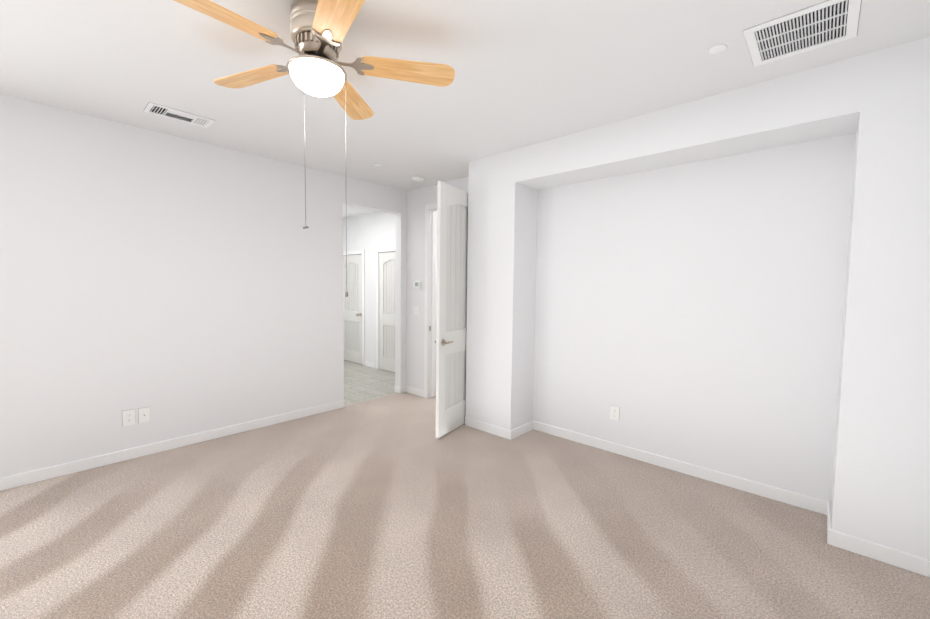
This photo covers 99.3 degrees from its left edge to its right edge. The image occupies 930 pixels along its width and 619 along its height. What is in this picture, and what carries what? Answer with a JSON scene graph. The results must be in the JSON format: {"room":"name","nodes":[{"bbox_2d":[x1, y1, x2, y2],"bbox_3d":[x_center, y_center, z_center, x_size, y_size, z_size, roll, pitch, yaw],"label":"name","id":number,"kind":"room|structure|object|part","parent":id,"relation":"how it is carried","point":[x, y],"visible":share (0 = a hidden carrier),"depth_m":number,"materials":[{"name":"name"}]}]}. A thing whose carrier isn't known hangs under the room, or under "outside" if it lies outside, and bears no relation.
{"room":"empty bedroom","nodes":[
{"label":"empty bedroom","id":0,"kind":"room"},
{"bbox_2d":[0,94,436,477],"bbox_3d":[-2.340,-0.156,3.785,0.120,2.740,9.040,4,5,42],"label":"wall","id":1,"kind":"structure","parent":0,"point":[180,286],"depth_m":3.37,"materials":[{"name":"paint"}]},
{"bbox_2d":[122,409,135,426],"bbox_3d":[-2.785,0.891,3.273,0.008,0.131,0.085,4,5,42],"label":"outlet","id":2,"kind":"object","parent":1,"relation":"attached to","point":[128,417],"visible":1,"depth_m":3.27,"materials":[{"name":"white plastic"}]},
{"bbox_2d":[138,407,149,422],"bbox_3d":[-2.716,0.888,3.346,0.012,0.125,0.079,4,5,42],"label":"outlet","id":3,"kind":"object","parent":1,"relation":"attached to","point":[143,414],"visible":1,"depth_m":3.34,"materials":[{"name":"white plastic"}]},
{"bbox_2d":[0,400,344,490],"bbox_3d":[-3.356,1.227,2.660,0.014,0.090,5.670,4,5,42],"label":"baseboard","id":4,"kind":"structure","parent":1,"relation":"attached to","point":[25,478],"depth_m":3.38,"materials":[{"name":"paint"}]},
{"bbox_2d":[343,211,394,362],"bbox_3d":[-1.571,-0.339,7.024,3.098,2.740,0.120,4,5,42],"label":"wall","id":5,"kind":"structure","parent":0,"point":[369,234],"depth_m":7.05,"materials":[{"name":"paint"}]},
{"bbox_2d":[343,254,361,363],"bbox_3d":[-2.129,-0.024,7.495,0.724,2.025,0.219,4,5,42],"label":"bathroom door","id":6,"kind":"structure","parent":5,"relation":"in","point":[352,308],"depth_m":7.47,"materials":[{"name":"paint"}]},
{"bbox_2d":[343,247,394,368],"bbox_3d":[-1.642,-0.029,7.093,2.130,2.110,0.136,4,5,42],"label":"door frame","id":7,"kind":"structure","parent":5,"relation":"attached to","point":[378,250],"depth_m":6.97,"materials":[{"name":"paint"}]},
{"bbox_2d":[365,361,375,367],"bbox_3d":[-1.704,0.981,7.119,0.330,0.090,0.014,4,5,42],"label":"baseboard","id":8,"kind":"structure","parent":5,"relation":"attached to","point":[369,364],"depth_m":7.11,"materials":[{"name":"paint"}]},
{"bbox_2d":[379,252,394,371],"bbox_3d":[-1.206,0.036,6.661,0.754,2.025,0.158,4,5,42],"label":"door","id":9,"kind":"structure","parent":5,"relation":"in","point":[387,311],"depth_m":6.76,"materials":[{"name":"paint"}]},
{"bbox_2d":[344,360,396,405],"bbox_3d":[-2.857,1.151,5.642,3.188,0.100,4.000,4,5,42],"label":"floor","id":10,"kind":"structure","parent":0,"point":[362,383],"depth_m":5.94,"materials":[{"name":"grey wood"}]},
{"bbox_2d":[0,392,929,618],"bbox_3d":[-0.519,1.381,2.208,4.900,0.100,9.040,4,5,42],"label":"floor carpet","id":11,"kind":"object","parent":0,"point":[389,507],"visible":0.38,"depth_m":2.30,"materials":[{"name":"beige carpet"}]},
{"bbox_2d":[0,0,929,218],"bbox_3d":[-1.667,-1.530,3.107,8.088,0.100,9.040,4,5,42],"label":"ceiling","id":12,"kind":"structure","parent":0,"point":[529,72],"depth_m":2.30,"materials":[{"name":"paint"}]},
{"bbox_2d":[143,102,214,127],"bbox_3d":[-2.166,-1.476,3.005,0.214,0.008,0.409,4,5,42],"label":"ceiling vent","id":13,"kind":"object","parent":12,"relation":"in","point":[171,113],"visible":1,"depth_m":2.99,"materials":[{"name":"metal"}]},
{"bbox_2d":[174,0,454,296],"bbox_3d":[-0.734,-0.728,1.854,1.271,1.332,1.221,4,5,42],"label":"fan","id":14,"kind":"object","parent":12,"relation":"hanging from","point":[319,29],"visible":1,"depth_m":1.81,"materials":[{"name":"brown wood"}]},
{"bbox_3d":[-0.982,-1.169,1.540,0.154,0.006,0.455,18,14,39],"label":"blade","id":15,"kind":"part","parent":14,"relation":"part of","materials":[{"name":"brown wood"}]},
{"label":"blade","id":16,"kind":"part","parent":14,"relation":"part of","materials":[{"name":"brown wood"}]},
{"bbox_3d":[-0.699,-1.077,1.872,0.244,0.092,0.244,4,5,42],"label":"lamp shade","id":17,"kind":"part","parent":14,"relation":"part of","materials":[{"name":"white glass"}]},
{"label":"blade","id":18,"kind":"part","parent":14,"relation":"part of","materials":[{"name":"brown wood"}]},
{"bbox_3d":[-0.659,-1.210,2.296,0.154,0.006,0.455,-10,2,6],"label":"blade","id":19,"kind":"part","parent":14,"relation":"part of","materials":[{"name":"brown wood"}]},
{"label":"blade","id":20,"kind":"part","parent":14,"relation":"part of","materials":[{"name":"brown wood"}]},
{"bbox_2d":[412,176,423,181],"bbox_3d":[-0.550,-1.538,4.646,0.136,0.041,0.136,4,5,42],"label":"smoke detector","id":21,"kind":"object","parent":12,"relation":"attached to","point":[418,178],"visible":1,"depth_m":4.60,"materials":[{"name":"white plastic"}]},
{"bbox_2d":[709,44,726,53],"bbox_3d":[1.341,-1.383,2.096,0.084,0.006,0.084,4,5,42],"label":"sprinkler","id":22,"kind":"object","parent":12,"relation":"attached to","point":[717,49],"visible":1,"depth_m":2.09,"materials":[{"name":"white plastic"}]},
{"bbox_2d":[743,0,861,66],"bbox_3d":[1.660,-1.370,1.956,0.419,0.007,0.419,4,5,42],"label":"ceiling vent","id":23,"kind":"object","parent":12,"relation":"in","point":[825,23],"visible":1,"depth_m":1.94,"materials":[{"name":"metal"}]},
{"bbox_2d":[406,133,855,501],"bbox_3d":[1.002,-0.121,3.848,4.750,2.740,0.120,4,5,42],"label":"wall","id":24,"kind":"structure","parent":0,"point":[691,313],"depth_m":3.04,"materials":[{"name":"paint"}]},
{"bbox_2d":[404,386,423,396],"bbox_3d":[-0.680,1.099,5.333,0.386,0.090,0.030,4,5,42],"label":"baseboard","id":25,"kind":"structure","parent":24,"relation":"attached to","point":[411,390],"depth_m":5.34,"materials":[{"name":"paint"}]},
{"bbox_2d":[413,306,418,314],"bbox_3d":[-0.651,0.004,5.265,0.116,0.116,0.012,4,5,42],"label":"rocker light switch","id":26,"kind":"object","parent":24,"relation":"attached to","point":[415,310],"visible":1,"depth_m":5.27,"materials":[{"name":"white plastic"}]},
{"bbox_2d":[413,281,420,288],"bbox_3d":[-0.634,-0.337,5.222,0.136,0.104,0.028,4,5,42],"label":"thermostat","id":27,"kind":"object","parent":24,"relation":"attached to","point":[416,284],"visible":0.98,"depth_m":5.21,"materials":[{"name":"white plastic"}]},
{"bbox_2d":[424,202,436,397],"bbox_3d":[-0.085,-0.077,4.837,1.055,2.510,0.152,4,5,42],"label":"door frame","id":28,"kind":"structure","parent":24,"relation":"attached to","point":[430,298],"depth_m":5.13,"materials":[{"name":"paint"}]},
{"bbox_2d":[435,181,467,438],"bbox_3d":[-0.017,0.002,4.080,0.281,2.420,0.888,4,5,42],"label":"entry door","id":29,"kind":"structure","parent":24,"relation":"in","point":[452,247],"depth_m":3.89,"materials":[{"name":"paint"}]},
{"bbox_3d":[-0.203,0.306,3.816,0.158,0.066,0.151,3,4,29],"label":"handle","id":30,"kind":"part","parent":29,"relation":"part of","materials":[{"name":"silver metal"}]},
{"bbox_2d":[610,405,619,420],"bbox_3d":[1.332,0.914,3.513,0.081,0.125,0.008,4,5,42],"label":"outlet","id":31,"kind":"object","parent":24,"relation":"attached to","point":[614,412],"visible":1,"depth_m":3.51,"materials":[{"name":"white plastic"}]},
{"bbox_2d":[532,421,823,513],"bbox_3d":[1.540,1.243,3.336,2.270,0.090,0.014,4,5,42],"label":"baseboard","id":32,"kind":"structure","parent":24,"relation":"attached to","point":[788,497],"depth_m":3.10,"materials":[{"name":"paint"}]},
{"bbox_2d":[466,37,929,559],"bbox_3d":[1.371,-0.076,3.168,3.288,2.740,0.395,4,5,42],"label":"wall","id":33,"kind":"structure","parent":0,"point":[877,103],"depth_m":2.22,"materials":[{"name":"paint"}]},
{"bbox_2d":[465,417,511,439],"bbox_3d":[0.223,1.188,3.998,0.599,0.090,0.018,4,5,42],"label":"baseboard","id":34,"kind":"structure","parent":33,"relation":"attached to","point":[470,422],"depth_m":3.97,"materials":[{"name":"paint"}]},
{"bbox_2d":[512,421,531,438],"bbox_3d":[0.568,1.196,3.942,0.014,0.090,0.360,4,5,42],"label":"baseboard","id":35,"kind":"structure","parent":33,"relation":"attached to","point":[527,427],"depth_m":3.93,"materials":[{"name":"paint"}]},
{"bbox_2d":[824,501,830,524],"bbox_3d":[2.239,1.305,2.430,0.014,0.090,0.360,4,5,42],"label":"baseboard","id":36,"kind":"structure","parent":33,"relation":"attached to","point":[827,505],"depth_m":2.52,"materials":[{"name":"paint"}]},
{"bbox_2d":[827,521,929,577],"bbox_3d":[2.265,1.322,2.151,0.429,0.090,0.018,4,5,42],"label":"baseboard","id":37,"kind":"structure","parent":33,"relation":"attached to","point":[893,557],"depth_m":2.15,"materials":[{"name":"paint"}]}
]}

